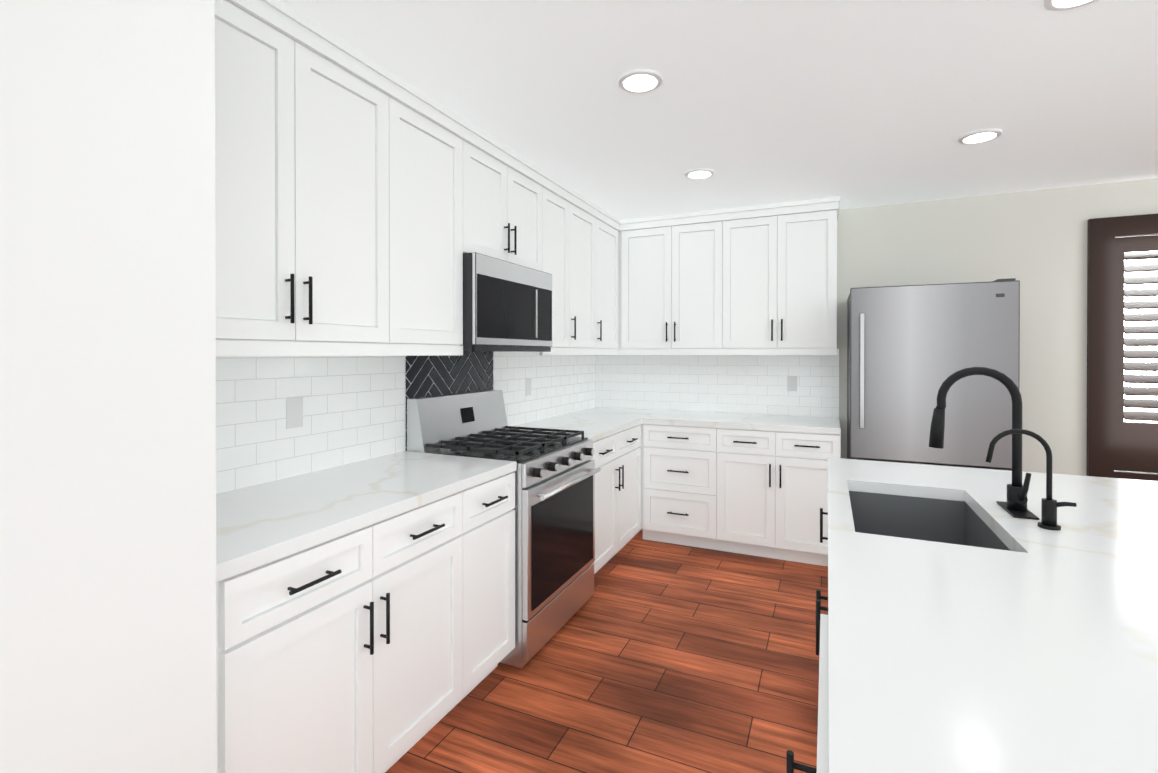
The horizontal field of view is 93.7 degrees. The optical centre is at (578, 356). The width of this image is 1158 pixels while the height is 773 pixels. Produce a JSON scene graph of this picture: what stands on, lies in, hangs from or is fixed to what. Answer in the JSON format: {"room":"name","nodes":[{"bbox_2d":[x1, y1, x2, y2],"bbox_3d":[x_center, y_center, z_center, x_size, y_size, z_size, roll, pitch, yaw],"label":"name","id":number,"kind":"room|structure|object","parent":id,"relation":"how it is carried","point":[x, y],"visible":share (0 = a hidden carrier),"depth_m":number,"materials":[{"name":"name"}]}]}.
{"room":"kitchen","nodes":[
{"label":"kitchen","id":0,"kind":"room"},
{"bbox_2d":[0,0,216,772],"bbox_3d":[-1.701,0.154,1.376,1.880,2.440,0.365,0,0,25],"label":"wall","id":1,"kind":"structure","parent":0,"point":[108,641],"depth_m":0.98,"materials":[{"name":"white paint"}]},
{"bbox_2d":[385,529,827,772],"bbox_3d":[0.689,1.408,0.694,6.800,0.060,7.200,0,0,25],"label":"floor","id":2,"kind":"structure","parent":0,"point":[650,656],"depth_m":2.28,"materials":[{"name":"brown wood"}]},
{"bbox_2d":[216,485,475,772],"bbox_3d":[-0.896,0.936,1.756,0.627,0.875,0.975,0,0,25],"label":"base cabinet","id":3,"kind":"object","parent":2,"relation":"on","point":[366,589],"depth_m":1.55,"materials":[{"name":"white wood"}]},
{"bbox_2d":[216,449,515,576],"bbox_3d":[-0.826,0.477,1.899,0.632,0.040,1.297,0,0,25],"label":"countertop","id":4,"kind":"structure","parent":3,"relation":"on","point":[262,520],"depth_m":1.76,"materials":[{"name":"white stone"}]},
{"bbox_2d":[476,465,516,685],"bbox_3d":[-0.650,0.933,2.294,0.627,0.875,0.437,0,0,25],"label":"base cabinet","id":5,"kind":"object","parent":2,"relation":"on","point":[495,496],"depth_m":2.22,"materials":[{"name":"white wood"}]},
{"bbox_2d":[407,390,600,668],"bbox_3d":[-0.345,0.785,2.812,0.725,1.165,0.752,0,0,25],"label":"gas range","id":6,"kind":"object","parent":2,"relation":"on","point":[554,508],"visible":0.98,"depth_m":2.63,"materials":[{"name":"silver metal"}]},
{"bbox_2d":[500,445,639,573],"bbox_3d":[-0.040,0.927,3.629,0.627,0.875,0.978,0,0,25],"label":"base cabinet","id":7,"kind":"object","parent":2,"relation":"on","point":[617,484],"depth_m":3.46,"materials":[{"name":"white wood"}]},
{"bbox_2d":[640,449,727,551],"bbox_3d":[0.832,0.925,4.090,0.617,0.875,0.694,0,0,25],"label":"base cabinet","id":8,"kind":"object","parent":2,"relation":"on","point":[684,496],"depth_m":3.84,"materials":[{"name":"white wood"}]},
{"bbox_2d":[728,426,840,565],"bbox_3d":[1.425,0.926,3.856,0.770,0.875,0.627,0,0,25],"label":"base cabinet","id":9,"kind":"object","parent":2,"relation":"on","point":[774,506],"depth_m":3.58,"materials":[{"name":"white wood"}]},
{"bbox_2d":[508,405,840,460],"bbox_3d":[0.689,0.469,3.646,1.937,0.040,1.616,0,0,25],"label":"countertop","id":10,"kind":"structure","parent":9,"relation":"on","point":[780,436],"depth_m":3.71,"materials":[{"name":"white stone"}]},
{"bbox_2d":[786,485,1009,772],"bbox_3d":[1.087,0.938,1.083,1.203,0.876,2.472,0,0,25],"label":"kitchen island","id":11,"kind":"object","parent":2,"relation":"on","point":[932,516],"depth_m":1.89,"materials":[{"name":"white"}]},
{"bbox_2d":[826,457,1157,772],"bbox_3d":[0.791,0.480,1.210,0.428,0.040,2.530,0,0,25],"label":"island countertop","id":12,"kind":"structure","parent":11,"relation":"on","point":[942,656],"depth_m":0.82,"materials":[{"name":"white stone"}]},
{"bbox_2d":[849,491,1010,550],"bbox_3d":[1.024,0.625,1.643,0.387,0.252,0.674,0,0,25],"label":"sink","id":13,"kind":"object","parent":12,"relation":"in","point":[903,514],"depth_m":1.91,"materials":[{"name":"grey metal"}]},
{"bbox_2d":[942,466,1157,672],"bbox_3d":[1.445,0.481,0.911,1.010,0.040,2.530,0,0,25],"label":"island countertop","id":14,"kind":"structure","parent":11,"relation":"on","point":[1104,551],"depth_m":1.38,"materials":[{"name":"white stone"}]},
{"bbox_2d":[929,367,1039,519],"bbox_3d":[1.211,0.244,1.649,0.253,0.427,0.170,0,0,25],"label":"faucet","id":15,"kind":"object","parent":14,"relation":"on","point":[1015,505],"visible":1,"depth_m":1.61,"materials":[{"name":"black metal"}]},
{"bbox_2d":[986,429,1076,529],"bbox_3d":[1.221,0.328,1.474,0.192,0.262,0.049,0,0,25],"label":"filter faucet","id":16,"kind":"object","parent":14,"relation":"on","point":[1049,505],"visible":0.98,"depth_m":1.45,"materials":[{"name":"black metal"}]},
{"bbox_2d":[847,278,1019,470],"bbox_3d":[2.185,0.464,3.460,0.840,1.802,0.710,0,0,25],"label":"refrigerator","id":17,"kind":"object","parent":2,"relation":"on","point":[911,349],"visible":0.42,"depth_m":3.18,"materials":[{"name":"grey metal"}]},
{"bbox_2d":[280,0,1157,219],"bbox_3d":[0.714,-1.102,0.617,6.900,0.080,7.300,0,0,25],"label":"ceiling","id":18,"kind":"structure","parent":0,"point":[858,103],"depth_m":2.17,"materials":[{"name":"white paint"}]},
{"bbox_2d":[618,69,661,93],"bbox_3d":[0.236,-1.062,2.099,0.170,0.013,0.170,0,0,25],"label":"recessed light","id":19,"kind":"object","parent":18,"relation":"in","point":[638,81],"visible":0.98,"depth_m":2.08,"materials":[{"name":"white plastic"}]},
{"bbox_2d":[685,168,713,179],"bbox_3d":[0.704,-1.067,3.171,0.170,0.013,0.170,0,0,25],"label":"recessed light","id":20,"kind":"object","parent":18,"relation":"in","point":[699,173],"visible":0.98,"depth_m":3.15,"materials":[{"name":"white plastic"}]},
{"bbox_2d":[958,128,1001,144],"bbox_3d":[1.941,-1.064,2.629,0.170,0.013,0.170,0,0,25],"label":"recessed light","id":21,"kind":"object","parent":18,"relation":"in","point":[979,136],"visible":0.96,"depth_m":2.61,"materials":[{"name":"white plastic"}]},
{"bbox_2d":[1044,0,1097,10],"bbox_3d":[1.459,-1.059,1.574,0.170,0.013,0.170,0,0,25],"label":"recessed light","id":22,"kind":"object","parent":18,"relation":"in","point":[1057,5],"visible":0.98,"depth_m":1.62,"materials":[{"name":"white plastic"}]},
{"bbox_2d":[837,178,1157,475],"bbox_3d":[2.710,0.144,3.668,5.600,2.440,0.100,0,0,25],"label":"wall","id":23,"kind":"structure","parent":0,"point":[1034,242],"depth_m":3.52,"materials":[{"name":"white paint"}]},
{"bbox_2d":[619,208,730,351],"bbox_3d":[0.761,-0.568,4.274,0.887,1.019,0.406,0,0,25],"label":"upper cabinet","id":24,"kind":"object","parent":23,"relation":"attached to","point":[675,270],"depth_m":4.13,"materials":[{"name":"white wood"}]},
{"bbox_2d":[596,349,838,417],"bbox_3d":[1.027,0.194,4.375,1.928,0.503,0.009,0,0,25],"label":"backsplash","id":25,"kind":"structure","parent":23,"relation":"attached to","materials":[{"name":"white tile"}]},
{"bbox_2d":[787,376,796,390],"bbox_3d":[1.610,0.205,4.101,0.070,0.115,0.004,0,0,25],"label":"outlet plate","id":26,"kind":"object","parent":25,"relation":"attached to","point":[791,380],"depth_m":4.10,"materials":[{"name":"white plastic"}]},
{"bbox_2d":[731,197,838,351],"bbox_3d":[1.444,-0.566,3.995,0.817,1.019,0.347,0,0,25],"label":"upper cabinet","id":27,"kind":"object","parent":23,"relation":"attached to","point":[784,255],"depth_m":3.81,"materials":[{"name":"white wood"}]},
{"bbox_3d":[-0.648,0.146,3.176,0.100,2.440,3.785,0,0,25],"label":"wall","id":28,"kind":"structure","parent":0,"visible":0},
{"bbox_2d":[215,0,406,347],"bbox_3d":[-1.039,-0.556,1.772,0.347,1.019,0.898,0,0,25],"label":"upper cabinet","id":29,"kind":"object","parent":28,"relation":"attached to","point":[363,203],"depth_m":1.72,"materials":[{"name":"white wood"}]},
{"bbox_2d":[216,352,595,493],"bbox_3d":[-0.619,0.199,3.105,0.009,0.503,3.666,0,0,25],"label":"backsplash","id":30,"kind":"structure","parent":28,"relation":"attached to","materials":[{"name":"white tile"}]},
{"bbox_2d":[407,83,474,347],"bbox_3d":[-0.781,-0.559,2.336,0.347,1.019,0.572,0,0,25],"label":"upper cabinet","id":31,"kind":"object","parent":28,"relation":"attached to","point":[440,143],"depth_m":2.32,"materials":[{"name":"white wood"}]},
{"bbox_2d":[475,127,546,272],"bbox_3d":[-0.528,-0.774,2.889,0.347,0.594,0.759,0,0,25],"label":"upper cabinet","id":32,"kind":"object","parent":28,"relation":"attached to","point":[511,191],"depth_m":2.82,"materials":[{"name":"white wood"}]},
{"bbox_2d":[461,252,551,351],"bbox_3d":[-0.486,-0.250,2.873,0.413,0.446,0.752,0,0,25],"label":"microwave","id":33,"kind":"object","parent":32,"relation":"attached to","point":[507,306],"visible":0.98,"depth_m":2.67,"materials":[{"name":"silver metal"}]},
{"bbox_2d":[547,173,574,351],"bbox_3d":[-0.295,-0.564,3.399,0.347,1.019,0.475,0,0,25],"label":"upper cabinet","id":34,"kind":"object","parent":28,"relation":"attached to","point":[560,198],"depth_m":3.41,"materials":[{"name":"white wood"}]},
{"bbox_2d":[575,192,602,351],"bbox_3d":[-0.129,-0.565,3.763,0.347,1.019,0.555,0,0,25],"label":"upper cabinet","id":35,"kind":"object","parent":28,"relation":"attached to","point":[588,216],"depth_m":3.79,"materials":[{"name":"white wood"}]},
{"bbox_2d":[603,210,618,351],"bbox_3d":[0.047,-0.567,4.149,0.347,1.019,0.522,0,0,25],"label":"upper cabinet","id":36,"kind":"object","parent":28,"relation":"attached to","point":[610,223],"depth_m":4.18,"materials":[{"name":"white wood"}]},
{"label":"outside","id":37,"kind":"structure","parent":0,"visible":0},
{"bbox_2d":[1124,251,1157,422],"bbox_3d":[3.813,-0.014,3.291,1.600,2.040,0.010,0,0,25],"label":"window","id":38,"kind":"structure","parent":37,"point":[1141,286],"depth_m":3.41,"materials":[{"name":"white"}]},
{"bbox_2d":[1086,213,1157,480],"bbox_3d":[3.750,-0.014,3.154,1.240,1.680,0.090,0,0,25],"label":"shuttered door","id":39,"kind":"structure","parent":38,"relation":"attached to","point":[1118,446],"depth_m":3.33,"materials":[{"name":"brown wood"}]}
]}

